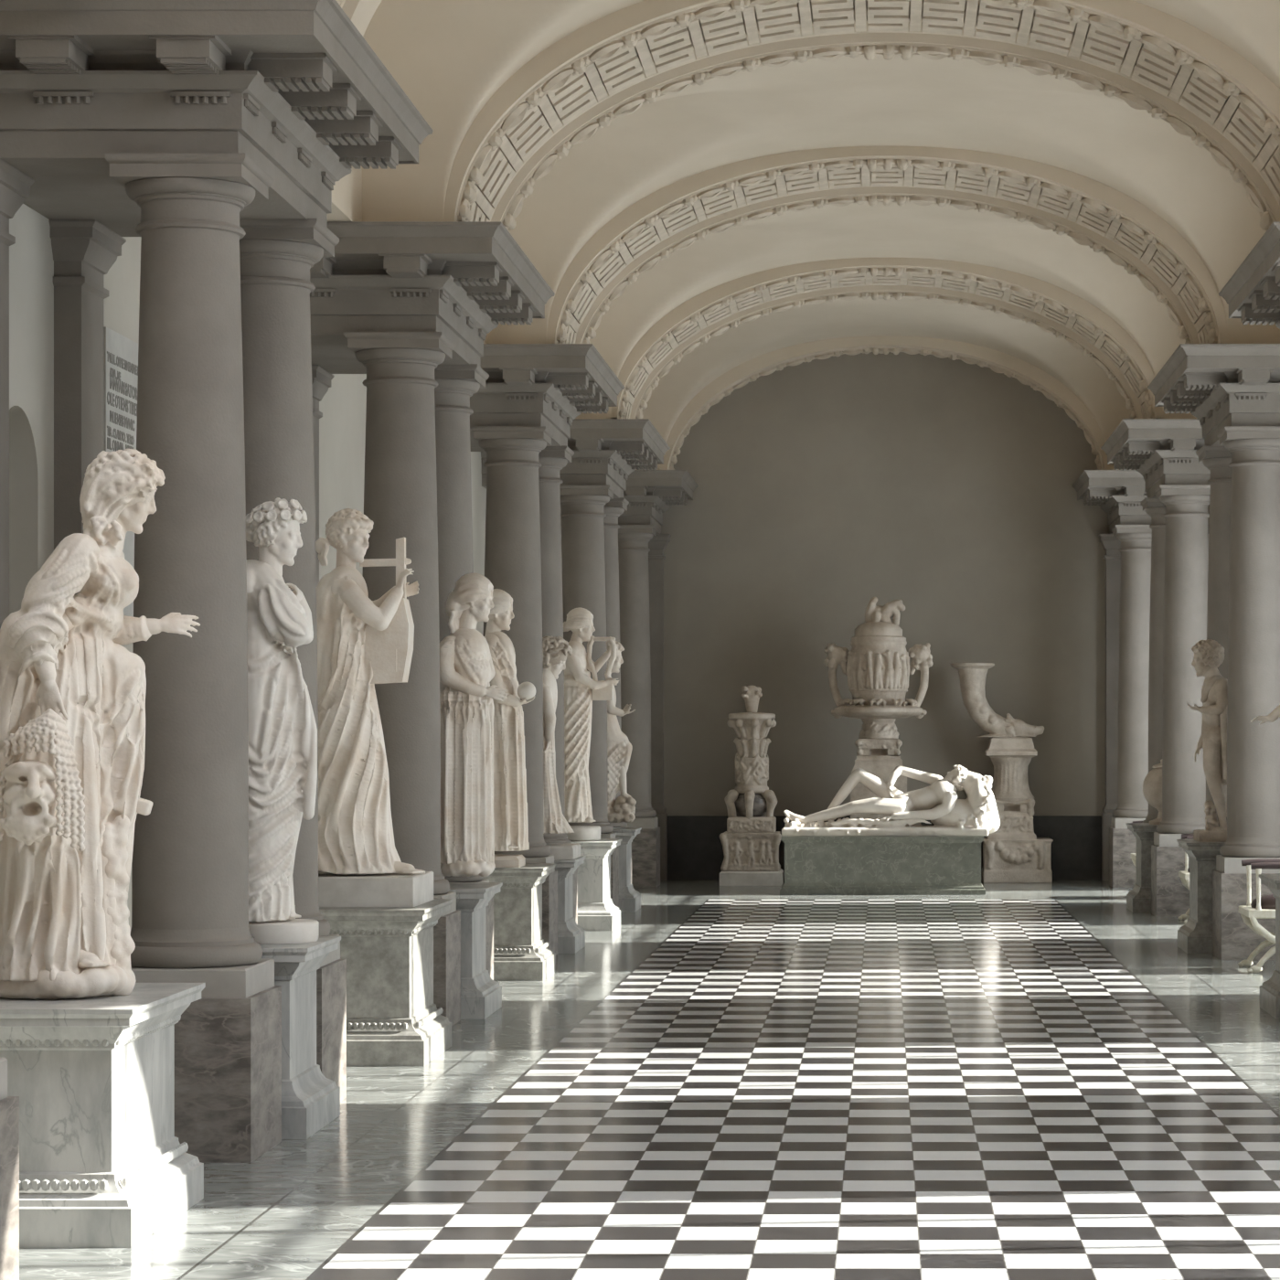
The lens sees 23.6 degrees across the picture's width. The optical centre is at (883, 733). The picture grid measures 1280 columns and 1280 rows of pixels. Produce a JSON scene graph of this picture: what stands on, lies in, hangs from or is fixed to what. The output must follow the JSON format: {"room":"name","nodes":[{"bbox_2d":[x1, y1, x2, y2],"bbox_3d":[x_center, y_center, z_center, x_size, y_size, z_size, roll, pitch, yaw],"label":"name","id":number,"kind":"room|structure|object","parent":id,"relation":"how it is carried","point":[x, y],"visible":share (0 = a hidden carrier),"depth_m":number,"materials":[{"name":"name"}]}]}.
{"room":"museum","nodes":[
{"label":"museum","id":0,"kind":"room"},
{"bbox_2d":[9,203,486,933],"bbox_3d":[-3.845,-0.585,16.150,0.450,4.470,36.300,0,0,0],"label":"wall","id":1,"kind":"structure","parent":0,"point":[342,425],"depth_m":13.15,"materials":[{"name":"paint"}]},
{"bbox_2d":[0,158,34,629],"bbox_3d":[-3.560,-0.289,12.000,0.280,3.879,0.540,0,0,0],"label":"column","id":2,"kind":"structure","parent":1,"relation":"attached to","point":[15,185],"depth_m":12.12,"materials":[{"name":"stone"}]},
{"bbox_2d":[48,219,126,595],"bbox_3d":[-3.560,-0.289,13.480,0.280,3.879,0.540,0,0,0],"label":"pilaster","id":3,"kind":"object","parent":1,"relation":"attached to","point":[83,250],"visible":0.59,"depth_m":13.29,"materials":[{"name":"stone"}]},
{"bbox_2d":[103,326,138,617],"bbox_3d":[-3.606,-1.215,14.890,0.028,1.330,1.620,0,0,0],"label":"tablet","id":4,"kind":"object","parent":1,"relation":"attached to","point":[120,352],"visible":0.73,"depth_m":14.35,"materials":[{"name":"stone"}]},
{"bbox_2d":[311,364,334,586],"bbox_3d":[-3.560,-0.289,18.700,0.280,3.879,0.540,0,0,0],"label":"pilaster","id":5,"kind":"object","parent":1,"relation":"attached to","point":[322,378],"visible":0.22,"depth_m":18.79,"materials":[{"name":"stone"}]},
{"bbox_2d":[19,879,1279,1279],"bbox_3d":[0.010,1.750,16.200,7.860,0.200,36.800,0,0,0],"label":"floor","id":6,"kind":"structure","parent":0,"point":[1012,1081],"depth_m":12.94,"materials":[{"name":"tile"}]},
{"bbox_2d":[0,1057,19,1279],"bbox_3d":[-2.730,-0.292,8.260,0.600,3.884,0.600,0,0,0],"label":"column","id":7,"kind":"structure","parent":6,"relation":"on","point":[9,1105],"depth_m":8.47,"materials":[{"name":"stone"}]},
{"bbox_2d":[0,982,205,1247],"bbox_3d":[-2.915,1.268,10.280,1.020,0.765,1.050,0,0,0],"label":"pedestal","id":8,"kind":"object","parent":6,"relation":"on","point":[102,1163],"visible":0.98,"depth_m":9.85,"materials":[{"name":"white stone"}]},
{"bbox_2d":[0,448,200,999],"bbox_3d":[-2.809,-0.041,10.271,0.674,1.850,0.765,0,0,22],"label":"statue","id":9,"kind":"object","parent":8,"relation":"on","point":[72,698],"visible":1,"depth_m":10.13,"materials":[{"name":"stone"}]},
{"bbox_2d":[0,533,151,981],"bbox_3d":[-2.806,0.075,10.317,0.554,1.488,0.600,0,0,36],"label":"drapery","id":10,"kind":"object","parent":9,"relation":"hanging from","point":[65,912],"depth_m":10.14,"materials":[{"name":"stone"}]},
{"bbox_2d":[103,153,281,1162],"bbox_3d":[-2.730,-0.292,12.000,0.600,3.884,0.600,0,0,0],"label":"column","id":11,"kind":"structure","parent":6,"relation":"on","point":[190,862],"depth_m":11.81,"materials":[{"name":"stone"}]},
{"bbox_2d":[0,0,432,236],"bbox_3d":[-3.060,-2.510,12.740,1.952,0.560,2.712,0,0,0],"label":"entablature","id":12,"kind":"object","parent":11,"relation":"on","point":[293,87],"visible":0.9,"depth_m":11.78,"materials":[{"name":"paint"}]},
{"bbox_2d":[239,218,346,1101],"bbox_3d":[-2.730,-0.292,13.480,0.600,3.884,0.600,0,0,0],"label":"column","id":13,"kind":"structure","parent":6,"relation":"on","point":[277,257],"depth_m":13.32,"materials":[{"name":"stone"}]},
{"bbox_2d":[260,936,341,1139],"bbox_3d":[-2.822,1.262,12.760,0.965,0.775,0.770,0,0,0],"label":"pedestal","id":14,"kind":"object","parent":6,"relation":"on","point":[310,1100],"visible":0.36,"depth_m":12.59,"materials":[{"name":"white stone"}]},
{"bbox_2d":[245,497,319,944],"bbox_3d":[-2.561,-0.057,12.759,0.413,1.863,0.407,0,0,10],"label":"statue","id":15,"kind":"object","parent":14,"relation":"on","point":[282,730],"visible":0.9,"depth_m":12.64,"materials":[{"name":"stone"}]},
{"bbox_2d":[319,898,452,1066],"bbox_3d":[-2.788,1.262,15.570,1.035,0.775,0.990,0,0,0],"label":"pedestal","id":16,"kind":"object","parent":6,"relation":"on","point":[393,1018],"visible":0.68,"depth_m":15.16,"materials":[{"name":"grey stone"}]},
{"bbox_2d":[315,508,433,906],"bbox_3d":[-2.659,-0.139,15.630,0.642,2.026,0.700,0,0,0],"label":"statue","id":17,"kind":"object","parent":16,"relation":"on","point":[363,643],"visible":0.93,"depth_m":15.45,"materials":[{"name":"stone"}]},
{"bbox_2d":[316,565,401,874],"bbox_3d":[-2.705,-0.074,15.601,0.486,1.573,0.532,0,0,0],"label":"drapery","id":18,"kind":"object","parent":17,"relation":"hanging from","point":[359,637],"depth_m":15.44,"materials":[{"name":"stone"}]},
{"bbox_2d":[343,331,460,1025],"bbox_3d":[-2.730,-0.292,17.220,0.600,3.884,0.600,0,0,0],"label":"column","id":19,"kind":"structure","parent":6,"relation":"on","point":[400,485],"depth_m":17.04,"materials":[{"name":"stone"}]},
{"bbox_2d":[309,221,554,373],"bbox_3d":[-3.060,-2.510,17.960,1.952,0.560,2.712,0,0,0],"label":"entablature","id":20,"kind":"object","parent":19,"relation":"on","point":[459,280],"visible":0.66,"depth_m":17.00,"materials":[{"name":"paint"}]},
{"bbox_2d":[434,363,493,980],"bbox_3d":[-2.730,-0.292,18.700,0.600,3.884,0.600,0,0,0],"label":"column","id":21,"kind":"structure","parent":6,"relation":"on","point":[457,383],"depth_m":18.53,"materials":[{"name":"stone"}]},
{"bbox_2d":[448,882,502,1019],"bbox_3d":[-2.725,1.275,17.970,0.860,0.750,0.790,0,0,0],"label":"pedestal","id":22,"kind":"object","parent":6,"relation":"on","point":[481,996],"visible":0.37,"depth_m":17.66,"materials":[{"name":"white stone"}]},
{"bbox_2d":[439,573,509,877],"bbox_3d":[-2.476,-0.044,17.955,0.419,1.804,0.442,0,0,-29],"label":"statue","id":23,"kind":"object","parent":22,"relation":"on","point":[466,666],"visible":0.95,"depth_m":17.81,"materials":[{"name":"stone"}]},
{"bbox_2d":[439,628,494,863],"bbox_3d":[-2.474,0.071,17.965,0.359,1.391,0.427,0,0,0],"label":"drapery","id":24,"kind":"object","parent":23,"relation":"hanging from","point":[466,666],"depth_m":17.80,"materials":[{"name":"stone"}]},
{"bbox_2d":[470,426,557,955],"bbox_3d":[-2.730,-0.292,22.440,0.600,3.884,0.600,0,0,0],"label":"column","id":25,"kind":"structure","parent":6,"relation":"on","point":[512,549],"depth_m":22.27,"materials":[{"name":"stone"}]},
{"bbox_2d":[469,343,624,451],"bbox_3d":[-3.060,-2.510,23.180,1.952,0.560,2.712,0,0,0],"label":"entablature","id":26,"kind":"object","parent":25,"relation":"on","point":[549,386],"visible":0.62,"depth_m":22.22,"materials":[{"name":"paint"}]},
{"bbox_2d":[483,863,556,981],"bbox_3d":[-2.735,1.275,20.700,0.940,0.750,0.810,0,0,0],"label":"pedestal","id":27,"kind":"object","parent":6,"relation":"on","point":[520,951],"visible":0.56,"depth_m":20.39,"materials":[{"name":"grey stone"}]},
{"bbox_2d":[483,588,535,867],"bbox_3d":[-2.544,-0.034,20.538,0.422,1.867,0.406,0,0,0],"label":"statue","id":28,"kind":"object","parent":27,"relation":"on","point":[510,805],"visible":0.73,"depth_m":20.42,"materials":[{"name":"stone"}]},
{"bbox_2d":[483,631,529,851],"bbox_3d":[-2.559,0.050,20.547,0.334,1.480,0.399,0,0,0],"label":"drapery","id":29,"kind":"object","parent":28,"relation":"hanging from","point":[510,805],"depth_m":20.41,"materials":[{"name":"stone"}]},
{"bbox_2d":[538,445,577,924],"bbox_3d":[-2.730,-0.292,23.920,0.600,3.884,0.600,0,0,0],"label":"column","id":30,"kind":"structure","parent":6,"relation":"on","point":[552,459],"depth_m":23.79,"materials":[{"name":"stone"}]},
{"bbox_2d":[554,855,586,953],"bbox_3d":[-2.755,1.300,23.200,0.900,0.700,0.770,0,0,0],"label":"pedestal","id":31,"kind":"object","parent":6,"relation":"on","point":[570,935],"visible":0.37,"depth_m":22.90,"materials":[{"name":"white stone"}]},
{"bbox_2d":[542,635,580,859],"bbox_3d":[-2.546,0.103,23.200,0.425,1.692,0.600,0,0,0],"label":"statue","id":32,"kind":"object","parent":31,"relation":"on","point":[555,650],"visible":0.64,"depth_m":23.09,"materials":[{"name":"stone"}]},
{"bbox_2d":[543,668,574,833],"bbox_3d":[-2.533,0.116,23.207,0.356,1.287,0.441,0,0,0],"label":"drapery","id":33,"kind":"object","parent":32,"relation":"hanging from","point":[554,822],"depth_m":23.07,"materials":[{"name":"stone"}]},
{"bbox_2d":[559,484,618,906],"bbox_3d":[-2.730,-0.292,27.660,0.600,3.884,0.600,0,0,0],"label":"column","id":34,"kind":"structure","parent":6,"relation":"on","point":[582,534],"depth_m":27.49,"materials":[{"name":"stone"}]},
{"bbox_2d":[480,418,670,498],"bbox_3d":[-3.060,-2.510,28.400,1.952,0.560,2.712,0,0,0],"label":"entablature","id":35,"kind":"object","parent":34,"relation":"on","point":[606,451],"visible":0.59,"depth_m":27.44,"materials":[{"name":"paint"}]},
{"bbox_2d":[571,838,622,930],"bbox_3d":[-2.730,1.280,25.850,0.950,0.740,0.910,0,0,0],"label":"pedestal","id":36,"kind":"object","parent":6,"relation":"on","point":[597,911],"visible":0.38,"depth_m":25.48,"materials":[{"name":"white stone"}]},
{"bbox_2d":[563,607,618,841],"bbox_3d":[-2.523,-0.078,25.819,0.470,1.975,0.396,0,0,-25],"label":"statue","id":37,"kind":"object","parent":36,"relation":"on","point":[580,689],"visible":0.88,"depth_m":25.68,"materials":[{"name":"stone"}]},
{"bbox_2d":[564,654,593,822],"bbox_3d":[-2.604,-0.011,25.805,0.292,1.525,0.371,0,0,0],"label":"drapery","id":38,"kind":"object","parent":37,"relation":"hanging from","point":[578,682],"depth_m":25.66,"materials":[{"name":"stone"}]},
{"bbox_2d":[603,497,629,827],"bbox_3d":[-2.730,-0.292,29.140,0.600,3.884,0.600,0,0,0],"label":"column","id":39,"kind":"structure","parent":6,"relation":"on","point":[614,507],"depth_m":29.00,"materials":[{"name":"stone"}]},
{"bbox_2d":[612,827,641,912],"bbox_3d":[-2.745,1.270,28.450,0.920,0.760,0.710,0,0,0],"label":"pedestal","id":40,"kind":"object","parent":6,"relation":"on","point":[629,898],"visible":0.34,"depth_m":28.19,"materials":[{"name":"white stone"}]},
{"bbox_2d":[606,640,636,822],"bbox_3d":[-2.510,-0.016,28.396,0.430,1.702,0.474,0,0,0],"label":"statue","id":41,"kind":"object","parent":40,"relation":"on","point":[621,809],"visible":0.41,"depth_m":28.31,"materials":[{"name":"stone"}]},
{"bbox_2d":[607,683,632,807],"bbox_3d":[-2.543,0.128,28.388,0.361,1.275,0.288,0,0,29],"label":"drapery","id":42,"kind":"object","parent":41,"relation":"hanging from","point":[619,748],"depth_m":28.32,"materials":[{"name":"stone"}]},
{"bbox_2d":[618,524,660,887],"bbox_3d":[-2.730,-0.292,32.880,0.600,3.884,0.600,0,0,0],"label":"column","id":43,"kind":"structure","parent":6,"relation":"on","point":[633,539],"depth_m":32.68,"materials":[{"name":"stone"}]},
{"bbox_2d":[560,469,698,533],"bbox_3d":[-3.060,-2.510,33.490,1.952,0.560,2.452,0,0,0],"label":"entablature","id":44,"kind":"object","parent":43,"relation":"on","point":[648,494],"visible":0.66,"depth_m":32.66,"materials":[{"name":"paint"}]},
{"bbox_2d":[719,685,783,885],"bbox_3d":[-1.437,0.563,33.300,0.679,2.174,0.674,0,0,0],"label":"candelabrum","id":45,"kind":"object","parent":6,"relation":"on","point":[751,841],"visible":1,"depth_m":33.06,"materials":[{"name":"white stone"}]},
{"bbox_2d":[824,597,933,820],"bbox_3d":[-0.046,0.084,33.400,1.175,3.131,0.960,0,0,0],"label":"vase","id":46,"kind":"object","parent":6,"relation":"on","point":[878,668],"visible":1,"depth_m":33.17,"materials":[{"name":"white stone"}]},
{"bbox_2d":[779,835,985,895],"bbox_3d":[-0.005,1.353,31.600,2.101,0.593,0.990,0,0,0],"label":"pedestal","id":47,"kind":"object","parent":6,"relation":"on","point":[813,865],"visible":0.96,"depth_m":31.15,"materials":[{"name":"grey stone"}]},
{"bbox_2d":[781,765,1000,836],"bbox_3d":[0.083,0.692,31.544,2.250,0.728,0.672,0,0,0],"label":"statue","id":48,"kind":"object","parent":47,"relation":"on","point":[976,815],"visible":1,"depth_m":31.32,"materials":[{"name":"stone"}]},
{"bbox_2d":[981,736,1053,883],"bbox_3d":[1.486,0.845,33.881,0.775,1.610,0.677,0,0,0],"label":"pedestal","id":49,"kind":"object","parent":6,"relation":"on","point":[1013,853],"visible":0.88,"depth_m":33.64,"materials":[{"name":"stone"}]},
{"bbox_2d":[950,662,1044,736],"bbox_3d":[1.270,-0.369,33.800,1.037,0.816,0.487,0,0,0],"label":"marble rhyton","id":50,"kind":"object","parent":49,"relation":"on","point":[972,676],"visible":1,"depth_m":33.69,"materials":[{"name":"white stone"}]},
{"bbox_2d":[1109,524,1151,887],"bbox_3d":[2.760,-0.292,32.880,0.600,3.884,0.600,0,0,0],"label":"column","id":51,"kind":"structure","parent":6,"relation":"on","point":[1136,539],"depth_m":32.68,"materials":[{"name":"stone"}]},
{"bbox_2d":[1072,469,1209,533],"bbox_3d":[3.092,-2.510,33.490,1.927,0.560,2.452,0,0,0],"label":"entablature","id":52,"kind":"object","parent":51,"relation":"on","point":[1120,494],"visible":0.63,"depth_m":32.66,"materials":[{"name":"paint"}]},
{"bbox_2d":[1130,821,1142,866],"bbox_3d":[2.830,1.268,30.600,0.650,0.763,0.624,0,0,0],"label":"armchair","id":53,"kind":"object","parent":6,"relation":"on","point":[1133,856],"visible":0.02,"depth_m":30.84,"materials":[{"name":"white paint"}]},
{"bbox_2d":[1125,822,1157,912],"bbox_3d":[2.750,1.250,28.425,0.910,0.800,0.760,0,0,0],"label":"pedestal","id":54,"kind":"object","parent":6,"relation":"on","point":[1138,900],"visible":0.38,"depth_m":28.14,"materials":[{"name":"grey stone"}]},
{"bbox_2d":[1142,758,1162,824],"bbox_3d":[2.618,0.539,28.400,0.395,0.619,0.389,0,0,0],"label":"urn","id":55,"kind":"object","parent":54,"relation":"on","point":[1152,784],"visible":0.44,"depth_m":28.29,"materials":[{"name":"stone"}]},
{"bbox_2d":[1141,497,1166,822],"bbox_3d":[2.760,-0.292,29.140,0.600,3.884,0.600,0,0,0],"label":"column","id":56,"kind":"structure","parent":6,"relation":"on","point":[1154,507],"depth_m":29.00,"materials":[{"name":"stone"}]},
{"bbox_2d":[1151,484,1210,917],"bbox_3d":[2.760,-0.292,27.660,0.600,3.884,0.600,0,0,0],"label":"column","id":57,"kind":"structure","parent":6,"relation":"on","point":[1187,515],"depth_m":27.47,"materials":[{"name":"stone"}]},
{"bbox_2d":[1100,418,1210,498],"bbox_3d":[3.092,-2.510,28.400,1.927,0.560,2.712,0,0,0],"label":"entablature","id":58,"kind":"object","parent":57,"relation":"on","point":[1163,451],"visible":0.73,"depth_m":27.44,"materials":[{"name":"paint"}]},
{"bbox_2d":[1178,833,1193,923],"bbox_3d":[2.930,1.268,26.600,0.650,0.763,0.624,0,0,0],"label":"armchair","id":59,"kind":"object","parent":6,"relation":"on","point":[1184,875],"visible":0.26,"depth_m":26.85,"materials":[{"name":"white paint"}]},
{"bbox_2d":[1176,839,1224,953],"bbox_3d":[2.740,1.235,23.200,0.930,0.830,0.770,0,0,0],"label":"pedestal","id":60,"kind":"object","parent":6,"relation":"on","point":[1195,936],"visible":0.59,"depth_m":22.90,"materials":[{"name":"grey stone"}]},
{"bbox_2d":[1186,639,1227,842],"bbox_3d":[2.514,0.051,23.216,0.435,1.536,0.488,0,0,0],"label":"statue","id":61,"kind":"object","parent":60,"relation":"on","point":[1209,655],"visible":0.8,"depth_m":23.08,"materials":[{"name":"stone"}]},
{"bbox_2d":[1195,445,1231,826],"bbox_3d":[2.760,-0.292,23.920,0.600,3.884,0.600,0,0,0],"label":"column","id":62,"kind":"structure","parent":6,"relation":"on","point":[1217,459],"depth_m":23.76,"materials":[{"name":"stone"}]},
{"bbox_2d":[1212,426,1279,959],"bbox_3d":[2.760,-0.292,22.440,0.600,3.884,0.600,0,0,0],"label":"column","id":63,"kind":"structure","parent":6,"relation":"on","point":[1253,633],"depth_m":22.24,"materials":[{"name":"stone"}]},
{"bbox_2d":[1147,343,1279,446],"bbox_3d":[3.092,-2.510,23.180,1.927,0.560,2.712,0,0,0],"label":"entablature","id":64,"kind":"object","parent":63,"relation":"on","point":[1221,385],"visible":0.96,"depth_m":22.22,"materials":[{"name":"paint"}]},
{"bbox_2d":[1237,858,1279,972],"bbox_3d":[2.830,1.268,21.200,0.650,0.763,0.624,0,0,0],"label":"armchair","id":65,"kind":"object","parent":6,"relation":"on","point":[1262,907],"visible":0.93,"depth_m":20.95,"materials":[{"name":"white paint"}]},
{"bbox_2d":[1258,874,1279,1018],"bbox_3d":[2.735,1.250,17.980,0.940,0.800,0.770,0,0,0],"label":"pedestal","id":66,"kind":"object","parent":6,"relation":"on","point":[1270,989],"visible":1,"depth_m":18.09,"materials":[{"name":"grey stone"}]},
{"bbox_2d":[1250,704,1279,724],"bbox_3d":[2.465,0.046,17.989,0.642,1.605,0.582,0,0,0],"label":"statue","id":67,"kind":"object","parent":66,"relation":"on","point":[1274,714],"visible":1,"depth_m":17.74,"materials":[{"name":"stone"}]},
{"bbox_2d":[326,0,1279,469],"bbox_3d":[0.010,-3.671,16.150,8.160,1.758,36.300,0,0,0],"label":"ceiling","id":68,"kind":"structure","parent":0,"point":[449,58],"depth_m":21.73,"materials":[{"name":"paint"}]},
{"bbox_2d":[335,0,382,36],"bbox_3d":[0.030,-3.765,12.740,5.860,1.910,1.880,0,0,0],"label":"rib","id":69,"kind":"object","parent":68,"relation":"attached to","point":[360,13],"visible":0.08,"depth_m":13.47,"materials":[{"name":"paint"}]},
{"bbox_2d":[443,0,1279,230],"bbox_3d":[0.030,-3.765,17.960,5.860,1.910,1.880,0,0,0],"label":"rib","id":70,"kind":"object","parent":68,"relation":"attached to","point":[1160,64],"visible":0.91,"depth_m":17.97,"materials":[{"name":"paint"}]},
{"bbox_2d":[657,335,1113,469],"bbox_3d":[0.030,-3.805,34.010,5.860,1.990,0.580,0,0,0],"label":"rib","id":71,"kind":"object","parent":68,"relation":"attached to","point":[1026,373],"visible":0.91,"depth_m":33.72,"materials":[{"name":"paint"}]},
{"bbox_2d":[610,257,1162,418],"bbox_3d":[0.030,-3.765,28.400,5.860,1.910,1.880,0,0,0],"label":"rib","id":72,"kind":"object","parent":68,"relation":"attached to","point":[1055,310],"visible":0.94,"depth_m":28.23,"materials":[{"name":"paint"}]},
{"bbox_2d":[546,146,1227,343],"bbox_3d":[0.030,-3.765,23.180,5.860,1.910,1.880,0,0,0],"label":"rib","id":73,"kind":"object","parent":68,"relation":"attached to","point":[1095,215],"visible":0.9,"depth_m":23.01,"materials":[{"name":"paint"}]},
{"bbox_2d":[661,352,1109,815],"bbox_3d":[0.010,-1.500,34.450,8.260,6.300,0.300,0,0,0],"label":"wall","id":74,"kind":"structure","parent":0,"point":[941,487],"depth_m":34.30,"materials":[{"name":"paint"}]},
{"bbox_2d":[648,533,671,880],"bbox_3d":[-2.710,-0.289,34.200,0.640,3.879,0.360,0,0,0],"label":"pilaster","id":75,"kind":"object","parent":74,"relation":"attached to","point":[656,546],"visible":0.38,"depth_m":34.10,"materials":[{"name":"stone"}]},
{"bbox_2d":[667,815,1101,879],"bbox_3d":[0.010,1.290,34.285,7.260,0.720,0.030,0,0,0],"label":"baseboard","id":76,"kind":"structure","parent":74,"relation":"attached to","point":[695,851],"depth_m":34.27,"materials":[{"name":"paint"}]},
{"bbox_2d":[1098,533,1120,880],"bbox_3d":[2.740,-0.289,34.200,0.640,3.879,0.360,0,0,0],"label":"pilaster","id":77,"kind":"object","parent":74,"relation":"attached to","point":[1112,546],"visible":0.4,"depth_m":34.10,"materials":[{"name":"stone"}]},
{"bbox_3d":[2.760,-0.292,17.220,0.600,3.884,0.600,0,0,0],"label":"column","id":78,"kind":"structure","parent":0,"visible":0},
{"bbox_2d":[1218,221,1279,328],"bbox_3d":[3.092,-2.510,17.960,1.927,0.560,2.712,0,0,0],"label":"entablature","id":79,"kind":"object","parent":78,"relation":"on","point":[1252,294],"visible":1,"depth_m":18.12,"materials":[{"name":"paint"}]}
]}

